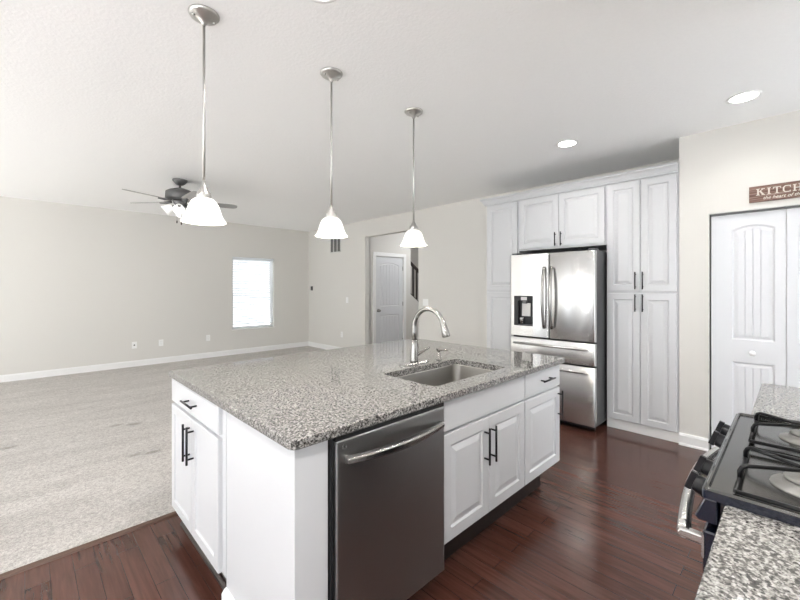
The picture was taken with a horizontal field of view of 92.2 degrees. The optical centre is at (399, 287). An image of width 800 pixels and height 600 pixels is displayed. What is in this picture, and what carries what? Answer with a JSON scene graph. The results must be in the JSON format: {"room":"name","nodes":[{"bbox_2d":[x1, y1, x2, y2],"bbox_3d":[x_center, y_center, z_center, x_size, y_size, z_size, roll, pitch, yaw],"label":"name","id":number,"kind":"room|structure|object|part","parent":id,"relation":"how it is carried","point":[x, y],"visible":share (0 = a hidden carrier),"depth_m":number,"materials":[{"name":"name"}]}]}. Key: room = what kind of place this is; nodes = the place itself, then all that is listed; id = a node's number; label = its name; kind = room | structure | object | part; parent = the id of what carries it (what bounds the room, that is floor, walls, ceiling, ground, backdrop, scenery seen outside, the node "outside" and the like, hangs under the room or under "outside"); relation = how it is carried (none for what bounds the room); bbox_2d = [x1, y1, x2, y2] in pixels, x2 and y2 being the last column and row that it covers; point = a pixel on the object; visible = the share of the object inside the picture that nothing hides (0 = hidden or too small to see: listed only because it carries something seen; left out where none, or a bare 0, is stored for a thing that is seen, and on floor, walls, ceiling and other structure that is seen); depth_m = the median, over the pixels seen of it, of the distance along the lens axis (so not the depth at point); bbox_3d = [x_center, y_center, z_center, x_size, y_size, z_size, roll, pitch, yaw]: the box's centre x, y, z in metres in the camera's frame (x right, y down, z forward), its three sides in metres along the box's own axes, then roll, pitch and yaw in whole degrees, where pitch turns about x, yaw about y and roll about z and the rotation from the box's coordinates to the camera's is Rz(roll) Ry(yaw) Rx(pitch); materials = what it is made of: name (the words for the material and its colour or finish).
{"room":"kitchen","nodes":[
{"label":"kitchen","id":0,"kind":"room"},
{"bbox_2d":[0,196,308,374],"bbox_3d":[-6.154,0.029,5.487,11.148,2.745,0.150,0,0,-44],"label":"wall","id":1,"kind":"structure","parent":0,"point":[79,285],"depth_m":6.70,"materials":[{"name":"paint"}]},
{"bbox_2d":[132,342,136,348],"bbox_3d":[-4.691,1.016,6.795,0.075,0.118,0.020,0,0,-44],"label":"cable jack","id":2,"kind":"object","parent":1,"relation":"attached to","point":[134,344],"visible":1,"depth_m":6.80,"materials":[{"name":"white plastic"}]},
{"bbox_2d":[0,341,308,382],"bbox_3d":[-6.084,1.341,5.436,10.878,0.105,0.022,0,0,-44],"label":"baseboard","id":3,"kind":"structure","parent":1,"relation":"attached to","point":[91,368],"depth_m":6.80,"materials":[{"name":"paint"}]},
{"bbox_2d":[232,261,274,329],"bbox_3d":[-3.192,0.121,8.351,0.952,1.529,0.165,0,0,-44],"label":"window","id":4,"kind":"structure","parent":1,"relation":"in","point":[260,324],"depth_m":8.37,"materials":[{"name":"paint"}]},
{"bbox_2d":[233,257,272,328],"bbox_3d":[-3.172,0.108,8.330,0.900,1.500,0.058,0,0,-44],"label":"window blind","id":5,"kind":"object","parent":4,"relation":"attached to","point":[251,261],"visible":1,"depth_m":8.32,"materials":[{"name":"white plastic"}]},
{"bbox_3d":[-3.177,0.847,8.335,0.888,0.022,0.030,0,0,-44],"label":"rail","id":6,"kind":"part","parent":5,"relation":"part of","materials":[{"name":"white plastic"}]},
{"bbox_3d":[-3.169,0.876,8.327,0.952,0.020,0.099,0,0,-44],"label":"sill","id":7,"kind":"part","parent":4,"relation":"part of","materials":[{"name":"paint"}]},
{"bbox_2d":[0,346,325,573],"bbox_3d":[-4.186,1.427,3.476,10.858,0.068,5.478,0,0,-44],"label":"floor","id":8,"kind":"structure","parent":0,"point":[86,457],"depth_m":3.21,"materials":[{"name":"beige carpet"}]},
{"bbox_2d":[0,420,714,599],"bbox_3d":[-1.516,1.431,3.131,14.200,0.060,10.100,0,0,-44],"label":"floor","id":9,"kind":"structure","parent":0,"point":[600,523],"depth_m":2.04,"materials":[{"name":"brown wood"}]},
{"bbox_2d":[0,511,177,579],"bbox_3d":[-2.275,1.394,1.516,10.858,0.014,0.037,0,0,-44],"label":"trim","id":10,"kind":"structure","parent":9,"relation":"on","point":[10,573],"depth_m":2.06,"materials":[{"name":"brown wood"}]},
{"bbox_2d":[172,379,226,589],"bbox_3d":[-0.843,0.961,2.164,0.665,0.878,0.793,0,0,-44],"label":"base cabinet","id":11,"kind":"object","parent":9,"relation":"on","point":[199,426],"visible":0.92,"depth_m":1.88,"materials":[{"name":"paint"}]},
{"bbox_3d":[-1.192,0.972,2.114,0.020,0.597,0.372,0,0,-44],"label":"door","id":12,"kind":"part","parent":11,"relation":"part of","materials":[{"name":"paint"}]},
{"bbox_3d":[-1.104,0.796,1.983,0.038,0.190,0.011,0,0,-44],"label":"handle","id":13,"kind":"part","parent":11,"relation":"part of","materials":[{"name":"black metal"}]},
{"bbox_3d":[-1.069,0.589,1.947,0.038,0.011,0.170,0,0,-44],"label":"handle","id":14,"kind":"part","parent":11,"relation":"part of","materials":[{"name":"black metal"}]},
{"bbox_3d":[-1.060,0.796,1.938,0.038,0.190,0.011,0,0,-44],"label":"handle","id":15,"kind":"part","parent":11,"relation":"part of","materials":[{"name":"black metal"}]},
{"bbox_3d":[-1.062,0.593,1.980,0.020,0.127,0.747,0,0,-44],"label":"drawer","id":16,"kind":"part","parent":11,"relation":"part of","materials":[{"name":"paint"}]},
{"bbox_3d":[-0.931,0.972,1.845,0.020,0.597,0.372,0,0,-44],"label":"door","id":17,"kind":"part","parent":11,"relation":"part of","materials":[{"name":"paint"}]},
{"bbox_2d":[227,412,327,599],"bbox_3d":[-0.507,0.961,1.518,0.130,0.878,0.595,0,0,-44],"label":"panel","id":18,"kind":"object","parent":9,"relation":"on","point":[277,496],"visible":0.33,"depth_m":1.35,"materials":[{"name":"paint"}]},
{"bbox_2d":[222,587,234,599],"bbox_3d":[-0.558,1.356,1.463,0.020,0.090,0.603,0,0,-44],"label":"baseboard","id":19,"kind":"structure","parent":18,"relation":"attached to","point":[226,595],"depth_m":1.65,"materials":[{"name":"paint"}]},
{"bbox_2d":[328,402,444,599],"bbox_3d":[-0.193,0.963,1.732,0.610,0.875,0.651,0,0,-44],"label":"dishwasher","id":20,"kind":"object","parent":9,"relation":"on","point":[386,479],"visible":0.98,"depth_m":1.50,"materials":[{"name":"silver metal"}]},
{"bbox_3d":[0.015,0.611,1.526,0.530,0.034,0.066,0,0,-44],"label":"handle","id":21,"kind":"part","parent":20,"relation":"part of","materials":[{"name":"silver metal"}]},
{"bbox_2d":[444,376,523,559],"bbox_3d":[0.278,0.961,2.250,0.776,0.878,0.637,0,0,-44],"label":"base cabinet","id":22,"kind":"object","parent":9,"relation":"on","point":[484,429],"visible":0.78,"depth_m":2.01,"materials":[{"name":"paint"}]},
{"bbox_3d":[0.329,0.942,1.921,0.384,0.511,0.020,0,0,-44],"label":"door","id":23,"kind":"part","parent":22,"relation":"part of","materials":[{"name":"paint"}]},
{"bbox_3d":[0.457,0.826,2.006,0.011,0.190,0.038,0,0,-44],"label":"handle","id":24,"kind":"part","parent":22,"relation":"part of","materials":[{"name":"black metal"}]},
{"bbox_3d":[0.501,0.826,2.049,0.011,0.190,0.038,0,0,-44],"label":"handle","id":25,"kind":"part","parent":22,"relation":"part of","materials":[{"name":"black metal"}]},
{"bbox_3d":[0.606,0.942,2.191,0.384,0.511,0.020,0,0,-44],"label":"door","id":26,"kind":"part","parent":22,"relation":"part of","materials":[{"name":"paint"}]},
{"bbox_2d":[487,200,536,350],"bbox_3d":[1.492,0.180,4.963,0.686,2.439,0.445,0,0,-44],"label":"pantry cabinet","id":27,"kind":"object","parent":9,"relation":"on","point":[503,218],"visible":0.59,"depth_m":4.74,"materials":[{"name":"paint"}]},
{"bbox_3d":[1.253,0.678,4.731,0.020,1.245,0.421,0,0,-44],"label":"door","id":28,"kind":"part","parent":27,"relation":"part of","materials":[{"name":"paint"}]},
{"bbox_3d":[1.253,-0.495,4.731,0.020,1.057,0.421,0,0,-44],"label":"door","id":29,"kind":"part","parent":27,"relation":"part of","materials":[{"name":"paint"}]},
{"bbox_2d":[507,365,562,510],"bbox_3d":[0.737,0.961,2.697,0.500,0.878,0.637,0,0,-44],"label":"base cabinet","id":30,"kind":"object","parent":9,"relation":"on","point":[542,393],"visible":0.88,"depth_m":2.49,"materials":[{"name":"paint"}]},
{"bbox_3d":[0.924,0.942,2.501,0.489,0.511,0.020,0,0,-44],"label":"door","id":31,"kind":"part","parent":30,"relation":"part of","materials":[{"name":"paint"}]},
{"bbox_3d":[0.924,0.601,2.501,0.489,0.144,0.020,0,0,-44],"label":"drawer","id":32,"kind":"part","parent":30,"relation":"part of","materials":[{"name":"paint"}]},
{"bbox_3d":[0.960,0.596,2.496,0.160,0.011,0.038,0,0,-44],"label":"handle","id":33,"kind":"part","parent":30,"relation":"part of","materials":[{"name":"black metal"}]},
{"bbox_3d":[1.097,0.796,2.630,0.011,0.190,0.038,0,0,-44],"label":"handle","id":34,"kind":"part","parent":30,"relation":"part of","materials":[{"name":"black metal"}]},
{"bbox_2d":[511,248,606,429],"bbox_3d":[1.841,0.508,4.288,0.976,1.784,0.900,0,0,-44],"label":"refrigerator","id":35,"kind":"object","parent":9,"relation":"on","point":[559,299],"visible":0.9,"depth_m":3.86,"materials":[{"name":"metal"}]},
{"bbox_3d":[1.412,0.083,4.187,0.072,0.889,0.446,0,0,-44],"label":"door","id":36,"kind":"part","parent":35,"relation":"part of","materials":[{"name":"silver metal"}]},
{"bbox_3d":[1.493,0.103,4.009,0.088,0.650,0.033,0,0,-44],"label":"handle","id":37,"kind":"part","parent":35,"relation":"part of","materials":[{"name":"silver metal"}]},
{"bbox_3d":[1.526,0.601,3.981,0.058,0.024,0.750,0,0,-44],"label":"handle","id":38,"kind":"part","parent":35,"relation":"part of","materials":[{"name":"metal"}]},
{"bbox_3d":[1.552,0.103,3.949,0.088,0.650,0.033,0,0,-44],"label":"handle","id":39,"kind":"part","parent":35,"relation":"part of","materials":[{"name":"silver metal"}]},
{"bbox_3d":[1.571,0.651,4.024,0.072,0.216,0.900,0,0,-44],"label":"drawer","id":40,"kind":"part","parent":35,"relation":"part of","materials":[{"name":"silver metal"}]},
{"bbox_3d":[1.526,0.823,3.981,0.058,0.024,0.750,0,0,-44],"label":"handle","id":41,"kind":"part","parent":35,"relation":"part of","materials":[{"name":"metal"}]},
{"bbox_3d":[1.728,0.083,3.863,0.072,0.889,0.448,0,0,-44],"label":"door","id":42,"kind":"part","parent":35,"relation":"part of","materials":[{"name":"silver metal"}]},
{"bbox_3d":[1.571,1.060,4.024,0.072,0.569,0.900,0,0,-44],"label":"drawer","id":43,"kind":"part","parent":35,"relation":"part of","materials":[{"name":"silver metal"}]},
{"bbox_2d":[607,172,678,442],"bbox_3d":[2.516,0.180,3.886,0.723,2.439,0.596,0,0,-44],"label":"pantry cabinet","id":44,"kind":"object","parent":9,"relation":"on","point":[643,214],"visible":0.99,"depth_m":3.64,"materials":[{"name":"paint"}]},
{"bbox_2d":[480,162,678,206],"bbox_3d":[2.000,-1.078,4.412,0.728,0.078,2.071,0,0,-44],"label":"crown molding","id":45,"kind":"structure","parent":44,"relation":"on","point":[669,168],"depth_m":3.97,"materials":[{"name":"paint"}]},
{"bbox_3d":[2.189,-0.495,3.772,0.020,1.057,0.291,0,0,-44],"label":"door","id":46,"kind":"part","parent":44,"relation":"part of","materials":[{"name":"paint"}]},
{"bbox_3d":[2.189,0.678,3.772,0.020,1.245,0.291,0,0,-44],"label":"door","id":47,"kind":"part","parent":44,"relation":"part of","materials":[{"name":"paint"}]},
{"bbox_3d":[2.246,-0.067,3.673,0.038,0.165,0.011,0,0,-44],"label":"handle","id":48,"kind":"part","parent":44,"relation":"part of","materials":[{"name":"black metal"}]},
{"bbox_3d":[2.246,0.146,3.673,0.038,0.165,0.011,0,0,-44],"label":"handle","id":49,"kind":"part","parent":44,"relation":"part of","materials":[{"name":"black metal"}]},
{"bbox_3d":[2.392,-0.495,3.563,0.020,1.057,0.283,0,0,-44],"label":"door","id":50,"kind":"part","parent":44,"relation":"part of","materials":[{"name":"paint"}]},
{"bbox_3d":[2.392,0.678,3.563,0.020,1.245,0.283,0,0,-44],"label":"door","id":51,"kind":"part","parent":44,"relation":"part of","materials":[{"name":"paint"}]},
{"bbox_2d":[677,412,799,571],"bbox_3d":[1.182,0.880,0.949,0.776,1.039,0.752,0,0,-44],"label":"gas range","id":52,"kind":"object","parent":9,"relation":"on","point":[755,468],"visible":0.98,"depth_m":0.96,"materials":[{"name":"black metal"}]},
{"bbox_3d":[0.939,0.592,1.199,0.703,0.046,0.055,0,0,-44],"label":"handle","id":53,"kind":"part","parent":52,"relation":"part of","materials":[{"name":"metal"}]},
{"bbox_3d":[0.779,0.514,0.991,0.054,0.056,0.047,0,0,-44],"label":"knob","id":54,"kind":"part","parent":52,"relation":"part of","materials":[{"name":"black plastic"}]},
{"bbox_3d":[0.981,0.513,1.156,0.768,0.056,0.041,0,0,-44],"label":"control panel","id":55,"kind":"part","parent":52,"relation":"part of","materials":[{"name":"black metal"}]},
{"bbox_3d":[0.876,0.514,1.085,0.054,0.056,0.047,0,0,-44],"label":"knob","id":56,"kind":"part","parent":52,"relation":"part of","materials":[{"name":"black plastic"}]},
{"bbox_3d":[0.986,0.864,1.151,0.762,0.605,0.028,0,0,-44],"label":"oven door","id":57,"kind":"part","parent":52,"relation":"part of","materials":[{"name":"black metal"}]},
{"bbox_3d":[1.069,0.514,1.274,0.054,0.056,0.047,0,0,-44],"label":"knob","id":58,"kind":"part","parent":52,"relation":"part of","materials":[{"name":"black plastic"}]},
{"bbox_3d":[1.166,0.514,1.368,0.054,0.056,0.047,0,0,-44],"label":"knob","id":59,"kind":"part","parent":52,"relation":"part of","materials":[{"name":"black plastic"}]},
{"bbox_2d":[702,413,799,526],"bbox_3d":[1.187,0.473,0.944,0.776,0.024,0.608,0,0,-44],"label":"cooktop","id":60,"kind":"object","parent":52,"relation":"in","point":[766,493],"depth_m":0.96,"materials":[{"name":"black metal"}]},
{"bbox_3d":[0.952,0.459,0.886,0.148,0.018,0.148,0,0,-44],"label":"burner","id":61,"kind":"part","parent":52,"relation":"part of","materials":[{"name":"metal"}]},
{"bbox_3d":[1.238,0.459,1.165,0.132,0.018,0.132,0,0,-44],"label":"burner","id":62,"kind":"part","parent":52,"relation":"part of","materials":[{"name":"metal"}]},
{"bbox_3d":[-0.097,0.961,2.894,1.418,0.878,0.790,0,0,-44],"label":"panel","id":63,"kind":"object","parent":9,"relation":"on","visible":0},
{"bbox_2d":[169,338,564,449],"bbox_3d":[-0.101,0.503,2.462,2.091,0.035,1.450,0,0,-44],"label":"countertop","id":64,"kind":"structure","parent":63,"relation":"on","point":[301,400],"depth_m":1.95,"materials":[{"name":"stone"}]},
{"bbox_2d":[399,307,449,365],"bbox_3d":[0.180,0.302,2.379,0.250,0.368,0.316,0,0,-44],"label":"faucet","id":65,"kind":"object","parent":64,"relation":"on","point":[414,353],"visible":1,"depth_m":2.44,"materials":[{"name":"silver metal"}]},
{"bbox_3d":[0.091,0.481,2.470,0.250,0.008,0.060,0,0,-44],"label":"deck plate","id":66,"kind":"part","parent":65,"relation":"part of","materials":[{"name":"silver metal"}]},
{"bbox_3d":[0.147,0.413,2.498,0.099,0.062,0.027,0,0,-24],"label":"lever","id":67,"kind":"part","parent":65,"relation":"part of","materials":[{"name":"silver metal"}]},
{"bbox_3d":[0.175,0.237,2.385,0.028,0.238,0.268,0,0,-44],"label":"spout","id":68,"kind":"part","parent":65,"relation":"part of","materials":[{"name":"silver metal"}]},
{"bbox_2d":[436,348,447,359],"bbox_3d":[0.279,0.445,2.587,0.080,0.081,0.042,0,0,28],"label":"soap pump","id":69,"kind":"object","parent":64,"relation":"on","point":[437,349],"visible":1,"depth_m":2.58,"materials":[{"name":"silver metal"}]},
{"bbox_3d":[0.284,0.418,2.593,0.077,0.028,0.031,0,0,2],"label":"spout","id":70,"kind":"part","parent":69,"relation":"part of","materials":[{"name":"silver metal"}]},
{"bbox_2d":[397,364,492,385],"bbox_3d":[0.276,0.614,2.259,0.702,0.184,0.422,0,0,-44],"label":"sink","id":71,"kind":"object","parent":64,"relation":"in","point":[443,375],"visible":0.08,"depth_m":2.51,"materials":[{"name":"silver metal"}]},
{"bbox_3d":[0.698,0.961,0.374,0.721,0.878,0.600,0,0,-44],"label":"base cabinet","id":72,"kind":"object","parent":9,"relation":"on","visible":0},
{"bbox_2d":[695,505,799,599],"bbox_3d":[0.689,0.503,0.384,0.763,0.035,0.632,0,0,-44],"label":"countertop","id":73,"kind":"structure","parent":72,"relation":"on","point":[752,556],"depth_m":0.68,"materials":[{"name":"stone"}]},
{"bbox_3d":[1.792,0.961,1.440,0.783,0.878,0.600,0,0,-44],"label":"base cabinet","id":74,"kind":"object","parent":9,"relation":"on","visible":0},
{"bbox_2d":[751,384,799,420],"bbox_3d":[1.779,0.503,1.452,0.825,0.035,0.640,0,0,-44],"label":"countertop","id":75,"kind":"structure","parent":74,"relation":"on","point":[782,401],"depth_m":1.64,"materials":[{"name":"stone"}]},
{"bbox_2d":[370,232,417,343],"bbox_3d":[0.274,0.029,8.742,2.602,2.745,0.123,0,0,-44],"label":"wall","id":76,"kind":"structure","parent":0,"point":[390,243],"depth_m":8.36,"materials":[{"name":"paint"}]},
{"bbox_2d":[373,252,405,343],"bbox_3d":[-0.237,0.334,8.204,0.955,2.135,0.175,0,0,-44],"label":"door","id":77,"kind":"structure","parent":76,"relation":"in","point":[389,269],"depth_m":8.19,"materials":[{"name":"paint"}]},
{"bbox_2d":[411,262,417,300],"bbox_3d":[0.660,0.199,9.135,1.300,1.657,0.060,0,0,-44],"label":"stair railing","id":78,"kind":"object","parent":76,"relation":"on","point":[412,264],"visible":0.16,"depth_m":8.78,"materials":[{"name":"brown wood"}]},
{"bbox_2d":[0,0,799,231],"bbox_3d":[-1.464,-1.394,3.042,14.450,0.100,10.200,0,0,-44],"label":"ceiling","id":79,"kind":"structure","parent":0,"point":[99,99],"depth_m":2.64,"materials":[{"name":"white paint"}]},
{"bbox_2d":[122,178,236,224],"bbox_3d":[-2.708,-1.061,4.776,1.266,0.566,1.228,0,0,-44],"label":"ceiling fan","id":80,"kind":"object","parent":79,"relation":"hanging from","point":[180,197],"visible":0.74,"depth_m":4.71,"materials":[{"name":"grey metal"}]},
{"bbox_3d":[-2.926,-1.074,4.418,0.135,0.032,0.470,0,0,25],"label":"blade","id":81,"kind":"part","parent":80,"relation":"part of","materials":[{"name":"grey wood"}]},
{"bbox_3d":[-2.880,-0.960,4.750,0.136,0.135,0.127,0,0,-44],"label":"lamp shade","id":82,"kind":"part","parent":80,"relation":"part of","materials":[{"name":"white glass"}]},
{"bbox_3d":[-2.746,-1.164,4.803,0.324,0.150,0.324,0,0,-44],"label":"motor","id":83,"kind":"part","parent":80,"relation":"part of","materials":[{"name":"grey metal"}]},
{"bbox_3d":[-2.693,-0.960,4.670,0.127,0.135,0.136,0,0,-44],"label":"lamp shade","id":84,"kind":"part","parent":80,"relation":"part of","materials":[{"name":"white glass"}]},
{"bbox_3d":[-2.432,-1.074,4.517,0.138,0.032,0.473,0,0,-44],"label":"blade","id":85,"kind":"part","parent":80,"relation":"part of","materials":[{"name":"wood"}]},
{"bbox_3d":[-2.374,-1.074,5.009,0.470,0.032,0.135,0,0,-29],"label":"blade","id":86,"kind":"part","parent":80,"relation":"part of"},
{"bbox_2d":[180,4,226,225],"bbox_3d":[-0.963,-0.832,1.890,0.206,1.024,0.206,0,0,-44],"label":"pendant light","id":87,"kind":"object","parent":79,"relation":"hanging from","point":[202,209],"visible":1,"depth_m":1.87,"materials":[{"name":"white glass"}]},
{"bbox_3d":[-0.963,-0.380,1.890,0.206,0.119,0.206,0,0,-44],"label":"lamp shade","id":88,"kind":"part","parent":87,"relation":"part of","materials":[{"name":"white glass"}]},
{"bbox_3d":[-0.963,-0.894,1.890,0.013,0.790,0.012,0,0,-44],"label":"rod","id":89,"kind":"part","parent":87,"relation":"part of","materials":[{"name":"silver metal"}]},
{"bbox_2d":[311,0,335,3],"bbox_3d":[-0.357,-1.340,1.716,0.196,0.008,0.196,0,0,-44],"label":"recessed light","id":90,"kind":"object","parent":79,"relation":"in","point":[317,1],"visible":1,"depth_m":1.80,"materials":[{"name":"white plastic"}]},
{"bbox_2d":[315,67,347,238],"bbox_3d":[-0.430,-0.832,2.410,0.206,1.024,0.206,0,0,-44],"label":"pendant light","id":91,"kind":"object","parent":79,"relation":"hanging from","point":[331,227],"visible":1,"depth_m":2.38,"materials":[{"name":"white glass"}]},
{"bbox_3d":[-0.430,-0.894,2.410,0.013,0.790,0.012,0,0,-44],"label":"rod","id":92,"kind":"part","parent":91,"relation":"part of","materials":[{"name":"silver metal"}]},
{"bbox_3d":[-0.430,-0.380,2.410,0.206,0.119,0.206,0,0,-44],"label":"lamp shade","id":93,"kind":"part","parent":91,"relation":"part of","materials":[{"name":"white glass"}]},
{"bbox_2d":[400,107,426,246],"bbox_3d":[0.103,-0.832,2.931,0.206,1.024,0.206,0,0,-44],"label":"pendant light","id":94,"kind":"object","parent":79,"relation":"hanging from","point":[413,237],"visible":1,"depth_m":2.90,"materials":[{"name":"white glass"}]},
{"bbox_3d":[0.103,-0.380,2.931,0.206,0.119,0.206,0,0,-44],"label":"lamp shade","id":95,"kind":"part","parent":94,"relation":"part of","materials":[{"name":"white glass"}]},
{"bbox_3d":[0.103,-0.894,2.931,0.013,0.790,0.012,0,0,-44],"label":"rod","id":96,"kind":"part","parent":94,"relation":"part of","materials":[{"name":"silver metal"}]},
{"bbox_2d":[556,140,578,147],"bbox_3d":[1.557,-1.340,3.587,0.196,0.008,0.196,0,0,-44],"label":"recessed light","id":97,"kind":"object","parent":79,"relation":"in","point":[566,143],"visible":1,"depth_m":3.58,"materials":[{"name":"white plastic"}]},
{"bbox_2d":[726,90,762,103],"bbox_3d":[2.425,-1.340,2.712,0.196,0.008,0.196,0,0,-44],"label":"recessed light","id":98,"kind":"object","parent":79,"relation":"in","point":[746,96],"visible":1,"depth_m":2.71,"materials":[{"name":"white plastic"}]},
{"bbox_2d":[411,247,417,297],"bbox_3d":[1.460,0.029,7.813,3.000,2.745,7.150,0,0,-44],"label":"wall","id":99,"kind":"structure","parent":0,"point":[414,250],"depth_m":10.58,"materials":[{"name":"paint"}]},
{"bbox_2d":[309,159,678,347],"bbox_3d":[0.481,0.029,6.580,0.120,2.745,7.550,0,0,-44],"label":"wall","id":100,"kind":"structure","parent":0,"point":[452,266],"depth_m":6.53,"materials":[{"name":"paint"}]},
{"bbox_2d":[308,341,340,349],"bbox_3d":[-1.452,1.341,8.461,0.022,0.105,2.129,0,0,-44],"label":"baseboard","id":101,"kind":"structure","parent":100,"relation":"attached to","point":[312,344],"depth_m":8.80,"materials":[{"name":"paint"}]},
{"bbox_2d":[330,238,340,252],"bbox_3d":[-1.414,-0.962,8.429,0.012,0.395,0.405,0,0,-44],"label":"air vent","id":102,"kind":"object","parent":100,"relation":"in","point":[335,244],"visible":0.81,"depth_m":8.43,"materials":[{"name":"white metal"}]},
{"bbox_2d":[423,299,427,305],"bbox_3d":[0.431,0.251,6.537,0.010,0.118,0.120,0,0,-44],"label":"light switch","id":103,"kind":"object","parent":100,"relation":"attached to","point":[425,301],"visible":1,"depth_m":6.53,"materials":[{"name":"white plastic"}]},
{"bbox_2d":[519,185,606,253],"bbox_3d":[1.971,-0.737,4.445,0.723,0.605,0.962,0,0,-44],"label":"upper cabinet","id":104,"kind":"object","parent":100,"relation":"attached to","point":[576,220],"visible":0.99,"depth_m":4.18,"materials":[{"name":"paint"}]},
{"bbox_3d":[1.581,-0.739,4.395,0.020,0.570,0.466,0,0,-44],"label":"door","id":105,"kind":"part","parent":104,"relation":"part of","materials":[{"name":"paint"}]},
{"bbox_3d":[1.909,-0.739,4.058,0.020,0.570,0.466,0,0,-44],"label":"door","id":106,"kind":"part","parent":104,"relation":"part of","materials":[{"name":"paint"}]},
{"bbox_2d":[679,110,799,446],"bbox_3d":[3.608,0.029,2.801,0.678,2.745,2.473,0,0,-44],"label":"wall","id":107,"kind":"structure","parent":0,"point":[718,168],"depth_m":3.31,"materials":[{"name":"paint"}]},
{"bbox_2d":[679,432,707,450],"bbox_3d":[2.567,1.349,3.368,0.022,0.105,0.207,0,0,-44],"label":"baseboard","id":108,"kind":"structure","parent":107,"relation":"attached to","point":[687,440],"depth_m":3.36,"materials":[{"name":"paint"}]},
{"bbox_2d":[708,204,799,450],"bbox_3d":[3.326,0.383,2.664,0.088,2.034,1.861,0,0,-44],"label":"door","id":109,"kind":"structure","parent":107,"relation":"in","point":[748,247],"depth_m":3.15,"materials":[{"name":"paint"}]},
{"bbox_2d":[749,180,799,202],"bbox_3d":[2.982,-0.746,2.943,0.020,0.126,0.461,0,0,-44],"label":"kitchen sign","id":110,"kind":"object","parent":107,"relation":"attached to","point":[787,190],"visible":1,"depth_m":3.00,"materials":[{"name":"brown wood"}]},
{"bbox_2d":[786,209,786,385],"bbox_3d":[3.981,0.029,3.079,0.100,2.745,2.350,0,0,-44],"label":"wall","id":111,"kind":"structure","parent":0,"point":[786,209],"depth_m":3.49,"materials":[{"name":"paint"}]}
]}

